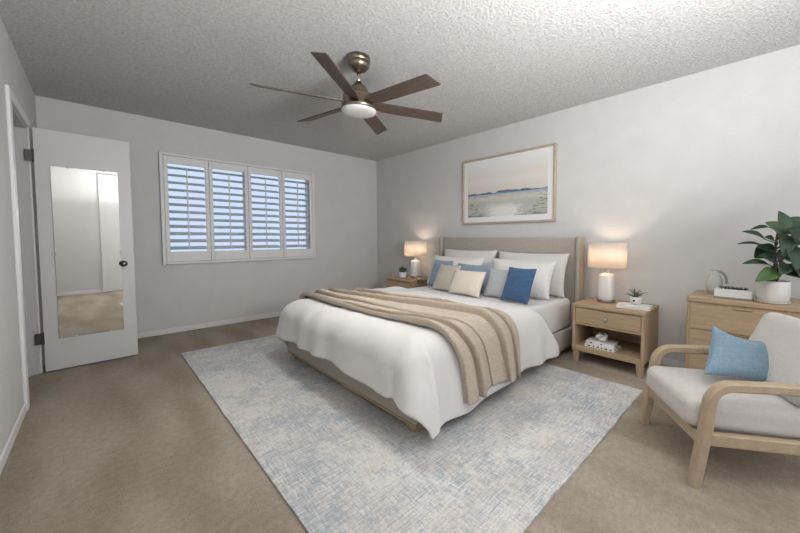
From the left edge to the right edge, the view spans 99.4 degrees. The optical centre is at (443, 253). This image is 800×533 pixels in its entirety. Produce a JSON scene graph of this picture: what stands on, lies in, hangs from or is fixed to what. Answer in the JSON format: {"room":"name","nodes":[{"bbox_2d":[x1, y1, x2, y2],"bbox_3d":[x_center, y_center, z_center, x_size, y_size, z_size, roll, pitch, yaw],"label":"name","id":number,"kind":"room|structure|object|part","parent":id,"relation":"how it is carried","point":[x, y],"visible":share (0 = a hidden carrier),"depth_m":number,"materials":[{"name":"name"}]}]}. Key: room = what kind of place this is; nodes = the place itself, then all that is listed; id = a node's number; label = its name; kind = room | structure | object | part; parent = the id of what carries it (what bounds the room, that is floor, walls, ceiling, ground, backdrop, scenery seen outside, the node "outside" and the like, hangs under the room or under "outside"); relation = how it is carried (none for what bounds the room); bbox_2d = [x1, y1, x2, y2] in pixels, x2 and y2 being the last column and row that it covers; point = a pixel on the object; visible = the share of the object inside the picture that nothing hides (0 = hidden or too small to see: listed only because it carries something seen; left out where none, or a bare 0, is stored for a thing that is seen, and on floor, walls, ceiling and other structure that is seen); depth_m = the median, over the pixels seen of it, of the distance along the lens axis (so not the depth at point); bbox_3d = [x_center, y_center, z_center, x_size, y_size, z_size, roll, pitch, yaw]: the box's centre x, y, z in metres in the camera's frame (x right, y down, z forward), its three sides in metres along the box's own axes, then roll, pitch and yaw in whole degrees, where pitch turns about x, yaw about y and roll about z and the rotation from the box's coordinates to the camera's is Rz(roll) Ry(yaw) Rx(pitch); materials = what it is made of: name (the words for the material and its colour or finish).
{"room":"bedroom","nodes":[
{"label":"bedroom","id":0,"kind":"room"},
{"bbox_2d":[0,18,44,452],"bbox_3d":[-1.595,-0.156,0.958,6.330,2.440,0.110,3,4,44],"label":"wall","id":1,"kind":"structure","parent":0,"point":[12,73],"depth_m":1.99,"materials":[{"name":"paint"}]},
{"bbox_2d":[0,402,26,474],"bbox_3d":[-1.016,1.054,0.534,4.630,0.062,0.013,3,4,44],"label":"baseboard","id":2,"kind":"structure","parent":1,"relation":"attached to","point":[4,454],"depth_m":1.80,"materials":[{"name":"white paint"}]},
{"bbox_2d":[4,84,42,410],"bbox_3d":[-3.001,-0.027,2.428,0.935,2.045,0.018,3,4,44],"label":"trim","id":3,"kind":"structure","parent":1,"relation":"attached to","point":[10,98],"depth_m":2.13,"materials":[{"name":"white paint"}]},
{"bbox_2d":[12,106,39,376],"bbox_3d":[-3.055,0.004,2.392,0.790,1.985,0.110,3,4,44],"label":"trim","id":4,"kind":"structure","parent":1,"relation":"attached to","point":[20,133],"depth_m":2.67,"materials":[{"name":"grey paint"}]},
{"bbox_2d":[24,127,137,371],"bbox_3d":[-3.075,-0.025,2.893,0.097,1.973,0.610,2,4,42],"label":"door","id":5,"kind":"structure","parent":1,"relation":"in","point":[50,147],"depth_m":2.86,"materials":[{"name":"grey paint"}]},
{"bbox_2d":[50,166,123,338],"bbox_3d":[-3.067,-0.010,2.914,0.011,1.445,0.411,2,4,42],"label":"mirror","id":6,"kind":"object","parent":5,"relation":"attached to","point":[85,202],"visible":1,"depth_m":2.90,"materials":[{"name":"clear glass"}]},
{"bbox_3d":[-2.908,0.091,3.058,0.062,0.056,0.056,2,4,42],"label":"knob","id":7,"kind":"part","parent":5,"relation":"part of","materials":[{"name":"brown metal"}]},
{"bbox_2d":[35,95,377,332],"bbox_3d":[-2.873,-0.312,4.277,0.140,2.440,4.720,3,4,44],"label":"wall","id":8,"kind":"structure","parent":0,"point":[345,187],"depth_m":4.29,"materials":[{"name":"paint"}]},
{"bbox_2d":[137,311,281,338],"bbox_3d":[-2.493,0.863,4.611,0.013,0.062,3.764,3,4,44],"label":"baseboard","id":9,"kind":"structure","parent":8,"relation":"attached to","point":[275,314],"depth_m":4.14,"materials":[{"name":"white paint"}]},
{"bbox_2d":[167,163,309,251],"bbox_3d":[-2.656,-0.546,4.523,0.050,1.205,1.720,3,4,44],"label":"window","id":10,"kind":"structure","parent":8,"relation":"in","point":[170,171],"depth_m":4.39,"materials":[{"name":"glass"}]},
{"bbox_2d":[158,151,315,264],"bbox_3d":[-2.594,-0.539,4.460,0.088,1.272,1.784,3,4,44],"label":"plantation shutters","id":11,"kind":"object","parent":10,"relation":"attached to","point":[212,256],"visible":1,"depth_m":4.32,"materials":[{"name":"white paint"}]},
{"bbox_3d":[-3.028,-0.517,3.985,0.028,1.211,0.425,3,4,44],"label":"panel","id":12,"kind":"part","parent":11,"relation":"part of","materials":[{"name":"white paint"}]},
{"bbox_3d":[-3.023,-0.527,3.979,0.010,0.961,0.014,3,4,44],"label":"tilt rod","id":13,"kind":"part","parent":11,"relation":"part of","materials":[{"name":"white paint"}]},
{"bbox_3d":[-2.728,-0.532,4.291,0.028,1.211,0.425,3,4,44],"label":"panel","id":14,"kind":"part","parent":11,"relation":"part of","materials":[{"name":"white paint"}]},
{"bbox_3d":[-2.723,-0.541,4.286,0.010,0.961,0.014,3,4,44],"label":"tilt rod","id":15,"kind":"part","parent":11,"relation":"part of","materials":[{"name":"white paint"}]},
{"bbox_3d":[-2.428,-0.546,4.598,0.028,1.211,0.425,3,4,44],"label":"panel","id":16,"kind":"part","parent":11,"relation":"part of","materials":[{"name":"white paint"}]},
{"bbox_3d":[-2.423,-0.556,4.592,0.010,0.961,0.014,3,4,44],"label":"tilt rod","id":17,"kind":"part","parent":11,"relation":"part of","materials":[{"name":"white paint"}]},
{"bbox_3d":[-2.129,-0.560,4.904,0.028,1.211,0.425,3,4,44],"label":"panel","id":18,"kind":"part","parent":11,"relation":"part of","materials":[{"name":"white paint"}]},
{"bbox_3d":[-2.124,-0.570,4.899,0.010,0.961,0.014,3,4,44],"label":"tilt rod","id":19,"kind":"part","parent":11,"relation":"part of","materials":[{"name":"white paint"}]},
{"bbox_2d":[0,0,799,160],"bbox_3d":[-0.183,-1.441,1.679,7.500,0.060,4.840,3,4,44],"label":"ceiling","id":20,"kind":"structure","parent":0,"point":[496,63],"depth_m":2.40,"materials":[{"name":"white paint"}]},
{"bbox_2d":[249,51,442,134],"bbox_3d":[-0.631,-1.240,2.497,1.367,0.418,1.360,3,4,44],"label":"ceiling fan","id":21,"kind":"object","parent":20,"relation":"hanging from","point":[357,102],"visible":1,"depth_m":2.41,"materials":[{"name":"brown wood"}]},
{"bbox_3d":[-0.986,-1.108,2.330,0.620,0.008,0.114,-1,20,-27],"label":"blade","id":22,"kind":"part","parent":21,"relation":"part of","materials":[{"name":"brown wood"}]},
{"bbox_3d":[-0.959,-1.127,2.723,0.620,0.008,0.114,2,20,33],"label":"blade","id":23,"kind":"part","parent":21,"relation":"part of","materials":[{"name":"brown wood"}]},
{"bbox_3d":[-0.659,-1.098,2.109,0.114,0.008,0.620,17,4,2],"label":"blade","id":24,"kind":"part","parent":21,"relation":"part of","materials":[{"name":"brown wood"}]},
{"bbox_3d":[-0.604,-1.135,2.896,0.114,0.008,0.620,-17,2,4],"label":"blade","id":25,"kind":"part","parent":21,"relation":"part of","materials":[{"name":"brown wood"}]},
{"bbox_3d":[-0.304,-1.106,2.282,0.620,0.008,0.114,2,-14,33],"label":"blade","id":26,"kind":"part","parent":21,"relation":"part of","materials":[{"name":"brown wood"}]},
{"bbox_3d":[-0.277,-1.124,2.676,0.620,0.008,0.114,-1,-14,-27],"label":"blade","id":27,"kind":"part","parent":21,"relation":"part of","materials":[{"name":"brown wood"}]},
{"bbox_2d":[0,316,799,532],"bbox_3d":[-0.183,1.056,1.796,7.500,0.060,4.840,3,4,44],"label":"floor","id":28,"kind":"structure","parent":0,"point":[138,443],"depth_m":1.60,"materials":[{"name":"carpet"}]},
{"bbox_2d":[386,275,428,288],"bbox_3d":[-0.498,0.615,4.942,0.581,0.525,0.463,3,4,44],"label":"nightstand","id":29,"kind":"object","parent":28,"relation":"on","point":[407,282],"visible":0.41,"depth_m":4.76,"materials":[{"name":"brown wood"}]},
{"bbox_3d":[-0.501,0.453,4.931,0.517,0.128,0.412,3,4,44],"label":"drawer","id":30,"kind":"part","parent":29,"relation":"part of","materials":[{"name":"brown wood"}]},
{"bbox_2d":[398,266,406,277],"bbox_3d":[-0.606,0.266,4.940,0.127,0.172,0.152,3,4,44],"label":"potted herb","id":31,"kind":"object","parent":29,"relation":"on","point":[402,274],"visible":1,"depth_m":4.91,"materials":[{"name":"white ceramic"}]},
{"bbox_2d":[399,272,405,277],"bbox_3d":[-0.603,0.310,4.942,0.108,0.085,0.108,3,4,44],"label":"pot","id":32,"kind":"object","parent":31,"relation":"on","point":[401,274],"depth_m":4.90,"materials":[{"name":"white ceramic"}]},
{"bbox_2d":[404,241,426,277],"bbox_3d":[-0.416,0.083,4.937,0.326,0.540,0.326,3,4,44],"label":"table lamp","id":33,"kind":"object","parent":29,"relation":"on","point":[412,248],"visible":0.94,"depth_m":4.82,"materials":[{"name":"white ceramic"}]},
{"bbox_3d":[-0.416,-0.077,4.929,0.326,0.220,0.326,3,4,44],"label":"lamp shade","id":34,"kind":"part","parent":33,"relation":"part of","materials":[{"name":"fabric"}]},
{"bbox_3d":[-0.295,0.587,4.755,0.026,0.390,0.445,3,4,44],"label":"panel","id":35,"kind":"part","parent":29,"relation":"part of","materials":[{"name":"brown wood"}]},
{"bbox_2d":[181,335,642,532],"bbox_3d":[-0.537,0.972,2.818,3.371,0.011,2.194,3,4,44],"label":"area rug","id":36,"kind":"object","parent":28,"relation":"on","point":[341,462],"visible":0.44,"depth_m":1.80,"materials":[{"name":"grey carpet"}]},
{"bbox_2d":[288,236,584,432],"bbox_3d":[-0.053,0.393,3.274,1.970,1.125,2.220,3,4,44],"label":"upholstered bed","id":37,"kind":"object","parent":36,"relation":"on","point":[574,246],"visible":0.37,"depth_m":3.36,"materials":[{"name":"fabric"}]},
{"bbox_3d":[-0.780,0.840,2.488,1.795,0.163,0.050,3,4,44],"label":"footboard","id":38,"kind":"part","parent":37,"relation":"part of","materials":[{"name":"fabric"}]},
{"bbox_3d":[-0.164,0.985,1.942,0.083,0.044,0.083,3,4,44],"label":"leg","id":39,"kind":"part","parent":37,"relation":"part of","materials":[{"name":"brown wood"}]},
{"bbox_3d":[-0.057,0.893,3.233,1.791,0.014,2.118,3,4,44],"label":"trim","id":40,"kind":"part","parent":37,"relation":"part of","materials":[{"name":"beige fabric"}]},
{"bbox_2d":[409,286,569,333],"bbox_3d":[-0.035,0.601,3.224,1.670,0.314,2.050,3,4,44],"label":"mattress","id":41,"kind":"object","parent":37,"relation":"on","point":[555,311],"visible":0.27,"depth_m":3.20,"materials":[{"name":"fabric"}]},
{"bbox_2d":[275,286,559,439],"bbox_3d":[-0.305,0.653,2.939,2.064,0.514,1.722,3,4,44],"label":"duvet","id":42,"kind":"object","parent":41,"relation":"on","point":[412,365],"visible":0.56,"depth_m":2.06,"materials":[{"name":"white fabric"}]},
{"bbox_2d":[299,287,520,405],"bbox_3d":[-0.494,0.591,2.704,2.146,0.509,0.712,2,3,34],"label":"throw blanket","id":43,"kind":"object","parent":42,"relation":"on","point":[485,342],"visible":0.94,"depth_m":2.22,"materials":[{"name":"beige fabric"}]},
{"bbox_2d":[427,259,453,285],"bbox_3d":[-0.044,0.236,4.012,0.160,0.315,0.340,-2,3,-40],"label":"throw pillow","id":44,"kind":"object","parent":41,"relation":"on","point":[437,263],"visible":0.49,"depth_m":4.02,"materials":[{"name":"blue fabric"}]},
{"bbox_2d":[432,264,460,290],"bbox_3d":[0.028,0.267,3.760,0.164,0.279,0.343,-2,4,-41],"label":"throw pillow","id":45,"kind":"object","parent":41,"relation":"on","point":[445,275],"visible":0.72,"depth_m":3.71,"materials":[{"name":"beige fabric"}]},
{"bbox_2d":[427,255,483,282],"bbox_3d":[0.115,0.214,4.083,0.206,0.358,0.843,-2,4,-42],"label":"bed pillow","id":46,"kind":"object","parent":41,"relation":"on","point":[471,261],"visible":0.33,"depth_m":4.01,"materials":[{"name":"fabric"}]},
{"bbox_2d":[448,269,485,297],"bbox_3d":[0.235,0.298,3.462,0.161,0.244,0.423,-2,4,-42],"label":"throw pillow","id":47,"kind":"object","parent":41,"relation":"on","point":[469,283],"visible":1,"depth_m":3.39,"materials":[{"name":"beige fabric"}]},
{"bbox_2d":[445,249,496,265],"bbox_3d":[0.285,0.167,4.198,0.205,0.437,0.845,-2,4,-42],"label":"bed pillow","id":48,"kind":"object","parent":41,"relation":"on","point":[488,256],"visible":0.41,"depth_m":4.07,"materials":[{"name":"fabric"}]},
{"bbox_2d":[458,263,492,292],"bbox_3d":[0.308,0.264,3.724,0.157,0.288,0.505,-2,4,-43],"label":"throw pillow","id":49,"kind":"object","parent":41,"relation":"on","point":[466,267],"visible":0.36,"depth_m":3.64,"materials":[{"name":"blue fabric"}]},
{"bbox_2d":[483,268,508,296],"bbox_3d":[0.564,0.291,3.314,0.366,0.273,0.165,2,4,42],"label":"throw pillow","id":50,"kind":"object","parent":41,"relation":"on","point":[496,280],"visible":0.64,"depth_m":3.31,"materials":[{"name":"grey fabric"}]},
{"bbox_2d":[500,267,536,304],"bbox_3d":[0.679,0.285,3.082,0.172,0.306,0.307,-2,3,-39],"label":"throw pillow","id":51,"kind":"object","parent":41,"relation":"on","point":[518,284],"visible":1,"depth_m":3.02,"materials":[{"name":"blue fabric"}]},
{"bbox_2d":[492,258,555,299],"bbox_3d":[0.767,0.243,3.449,0.744,0.360,0.200,2,4,42],"label":"bed pillow","id":52,"kind":"object","parent":41,"relation":"on","point":[540,288],"visible":0.54,"depth_m":3.25,"materials":[{"name":"fabric"}]},
{"bbox_2d":[499,251,569,297],"bbox_3d":[0.907,0.200,3.591,0.840,0.427,0.202,3,4,44],"label":"bed pillow","id":53,"kind":"object","parent":41,"relation":"on","point":[558,275],"visible":0.5,"depth_m":3.34,"materials":[{"name":"fabric"}]},
{"bbox_3d":[0.686,0.342,4.040,1.865,1.075,0.080,3,4,44],"label":"headboard","id":54,"kind":"part","parent":37,"relation":"part of","materials":[{"name":"fabric"}]},
{"bbox_3d":[0.586,0.833,2.635,0.045,0.163,2.070,3,4,44],"label":"rail","id":55,"kind":"part","parent":37,"relation":"part of","materials":[{"name":"fabric"}]},
{"bbox_2d":[572,297,658,377],"bbox_3d":[1.509,0.707,2.985,0.581,0.525,0.463,3,4,44],"label":"nightstand","id":56,"kind":"object","parent":28,"relation":"on","point":[636,331],"visible":0.87,"depth_m":2.86,"materials":[{"name":"brown wood"}]},
{"bbox_3d":[1.201,0.915,3.042,0.054,0.105,0.054,3,4,44],"label":"leg","id":57,"kind":"part","parent":56,"relation":"part of","materials":[{"name":"brown wood"}]},
{"bbox_3d":[1.319,0.660,3.181,0.026,0.390,0.445,3,4,44],"label":"panel","id":58,"kind":"part","parent":56,"relation":"part of","materials":[{"name":"brown wood"}]},
{"bbox_2d":[585,342,620,352],"bbox_3d":[1.393,0.808,2.957,0.161,0.026,0.250,-2,4,-43],"label":"book","id":59,"kind":"object","parent":56,"relation":"on","point":[617,347],"visible":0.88,"depth_m":2.89,"materials":[{"name":"white paper"}]},
{"bbox_2d":[586,337,617,347],"bbox_3d":[1.393,0.780,2.970,0.230,0.026,0.151,2,3,39],"label":"book","id":60,"kind":"object","parent":59,"relation":"on","point":[591,340],"visible":0.97,"depth_m":2.94,"materials":[{"name":"white paper"}]},
{"bbox_2d":[595,332,607,340],"bbox_3d":[1.396,0.733,2.970,0.104,0.065,0.100,3,4,44],"label":"ornament","id":61,"kind":"object","parent":60,"relation":"on","point":[601,336],"visible":1,"depth_m":2.94,"materials":[{"name":"white ceramic"}]},
{"bbox_2d":[588,242,626,302],"bbox_3d":[1.483,0.170,3.064,0.326,0.540,0.326,3,4,44],"label":"table lamp","id":62,"kind":"object","parent":56,"relation":"on","point":[606,255],"visible":1,"depth_m":2.96,"materials":[{"name":"white ceramic"}]},
{"bbox_3d":[1.483,0.011,3.057,0.326,0.220,0.326,3,4,44],"label":"lamp shade","id":63,"kind":"part","parent":62,"relation":"part of","materials":[{"name":"fabric"}]},
{"bbox_2d":[575,335,640,364],"bbox_3d":[1.515,0.842,2.997,0.523,0.045,0.445,3,4,44],"label":"shelf","id":64,"kind":"object","parent":56,"relation":"attached to","point":[629,352],"depth_m":2.91,"materials":[{"name":"brown wood"}]},
{"bbox_3d":[1.506,0.545,2.974,0.517,0.128,0.412,3,4,44],"label":"drawer","id":65,"kind":"part","parent":56,"relation":"part of","materials":[{"name":"brown wood"}]},
{"bbox_3d":[1.667,0.640,3.143,0.523,0.345,0.012,3,4,44],"label":"panel","id":66,"kind":"part","parent":56,"relation":"part of","materials":[{"name":"brown wood"}]},
{"bbox_2d":[616,302,652,310],"bbox_3d":[1.592,0.440,2.816,0.245,0.024,0.160,2,3,39],"label":"book","id":67,"kind":"object","parent":56,"relation":"on","point":[644,307],"visible":0.98,"depth_m":2.78,"materials":[{"name":"white paper"}]},
{"bbox_2d":[626,288,646,304],"bbox_3d":[1.609,0.357,2.837,0.151,0.140,0.160,3,4,44],"label":"potted succulent","id":68,"kind":"object","parent":67,"relation":"on","point":[636,299],"visible":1,"depth_m":2.81,"materials":[{"name":"white ceramic"}]},
{"bbox_2d":[630,296,641,304],"bbox_3d":[1.613,0.395,2.833,0.090,0.065,0.092,3,4,44],"label":"pot","id":69,"kind":"object","parent":68,"relation":"on","point":[634,300],"depth_m":2.80,"materials":[{"name":"white ceramic"}]},
{"bbox_3d":[1.564,0.931,2.688,0.054,0.105,0.054,3,4,44],"label":"leg","id":70,"kind":"part","parent":56,"relation":"part of","materials":[{"name":"brown wood"}]},
{"bbox_3d":[1.712,0.678,2.798,0.026,0.390,0.445,3,4,44],"label":"panel","id":71,"kind":"part","parent":56,"relation":"part of","materials":[{"name":"brown wood"}]},
{"bbox_2d":[639,312,799,487],"bbox_3d":[1.514,0.680,1.702,0.757,0.715,0.558,0,3,8],"label":"armchair","id":72,"kind":"object","parent":28,"relation":"on","point":[700,403],"visible":0.91,"depth_m":1.53,"materials":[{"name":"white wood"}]},
{"bbox_3d":[1.190,0.823,1.756,0.024,0.056,0.470,0,3,8],"label":"rail","id":73,"kind":"part","parent":72,"relation":"part of","materials":[{"name":"brown wood"}]},
{"bbox_3d":[1.522,0.779,1.964,0.697,0.484,0.048,0,3,8],"label":"arm","id":74,"kind":"part","parent":72,"relation":"part of","materials":[{"name":"brown wood"}]},
{"bbox_2d":[646,365,799,439],"bbox_3d":[1.457,0.739,1.713,0.642,0.178,0.458,0,3,8],"label":"seat cushion","id":75,"kind":"object","parent":72,"relation":"on","point":[678,391],"depth_m":1.54,"materials":[{"name":"fabric"}]},
{"bbox_2d":[704,325,768,381],"bbox_3d":[1.551,0.518,1.741,0.587,0.253,0.195,0,3,-2],"label":"throw pillow","id":76,"kind":"object","parent":72,"relation":"on","point":[729,355],"visible":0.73,"depth_m":1.68,"materials":[{"name":"blue fabric"}]},
{"bbox_3d":[1.447,0.803,1.460,0.697,0.484,0.048,0,3,8],"label":"arm","id":77,"kind":"part","parent":72,"relation":"part of","materials":[{"name":"brown wood"}]},
{"bbox_3d":[1.455,0.836,1.464,0.602,0.076,0.032,0,3,8],"label":"rail","id":78,"kind":"part","parent":72,"relation":"part of","materials":[{"name":"brown wood"}]},
{"bbox_2d":[748,312,799,406],"bbox_3d":[1.712,0.512,1.665,0.256,0.376,0.455,0,3,8],"label":"cushion","id":79,"kind":"object","parent":72,"relation":"on","point":[780,333],"depth_m":1.65,"materials":[{"name":"fabric"}]},
{"bbox_2d":[685,290,799,369],"bbox_3d":[2.409,0.667,2.128,1.392,0.685,0.448,3,4,44],"label":"dresser","id":80,"kind":"object","parent":28,"relation":"on","point":[737,318],"visible":0.45,"depth_m":2.32,"materials":[{"name":"brown wood"}]},
{"bbox_3d":[1.978,0.806,2.253,0.555,0.166,0.011,3,4,44],"label":"drawer","id":81,"kind":"part","parent":80,"relation":"part of","materials":[{"name":"brown wood"}]},
{"bbox_2d":[706,270,727,294],"bbox_3d":[2.030,0.214,2.520,0.102,0.182,0.115,-1,3,-16],"label":"glass vase","id":82,"kind":"object","parent":80,"relation":"on","point":[714,279],"visible":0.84,"depth_m":2.50,"materials":[{"name":"white"}]},
{"bbox_3d":[2.068,0.175,2.491,0.052,0.100,0.020,2,3,35],"label":"handle","id":83,"kind":"part","parent":82,"relation":"part of","materials":[{"name":"clear glass"}]},
{"bbox_3d":[1.978,0.632,2.245,0.555,0.166,0.011,3,4,44],"label":"drawer","id":84,"kind":"part","parent":80,"relation":"part of","materials":[{"name":"brown wood"}]},
{"bbox_2d":[713,286,753,300],"bbox_3d":[2.022,0.271,2.353,0.210,0.085,0.090,3,4,44],"label":"planter","id":85,"kind":"object","parent":80,"relation":"on","point":[736,293],"visible":1,"depth_m":2.32,"materials":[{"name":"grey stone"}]},
{"bbox_3d":[1.978,0.458,2.237,0.555,0.166,0.011,3,4,44],"label":"drawer","id":86,"kind":"part","parent":80,"relation":"part of","materials":[{"name":"brown wood"}]},
{"bbox_2d":[738,211,799,304],"bbox_3d":[2.184,0.021,2.181,0.472,0.599,0.225,0,3,-8],"label":"rubber plant","id":87,"kind":"object","parent":80,"relation":"on","point":[769,289],"visible":1,"depth_m":2.15,"materials":[{"name":"green plant"}]},
{"bbox_3d":[2.151,0.242,2.205,0.170,0.133,0.170,3,4,44],"label":"pot","id":88,"kind":"part","parent":87,"relation":"part of","materials":[{"name":"ceramic"}]},
{"bbox_3d":[2.177,0.006,2.191,0.076,0.372,0.024,0,3,6],"label":"stem","id":89,"kind":"part","parent":87,"relation":"part of","materials":[{"name":"brown"}]},
{"bbox_2d":[376,45,799,361],"bbox_3d":[1.465,-0.272,3.424,7.500,2.440,0.120,3,4,44],"label":"wall","id":90,"kind":"structure","parent":0,"point":[675,171],"depth_m":2.94,"materials":[{"name":"paint"}]},
{"bbox_2d":[462,143,556,224],"bbox_3d":[0.722,-0.776,4.019,1.301,0.826,0.035,3,4,44],"label":"framed picture","id":91,"kind":"object","parent":90,"relation":"attached to","point":[520,186],"visible":1,"depth_m":3.94,"materials":[{"name":"paper"}]},
{"bbox_2d":[468,153,547,217],"bbox_3d":[0.718,-0.777,4.023,1.123,0.648,0.002,3,4,44],"label":"print","id":92,"kind":"object","parent":91,"relation":"attached to","point":[512,187],"depth_m":3.96},
{"bbox_2d":[648,358,684,367],"bbox_3d":[1.055,0.901,3.787,6.217,0.062,0.013,3,4,44],"label":"baseboard","id":93,"kind":"structure","parent":90,"relation":"attached to","point":[664,361],"depth_m":2.89,"materials":[{"name":"white paint"}]}
]}

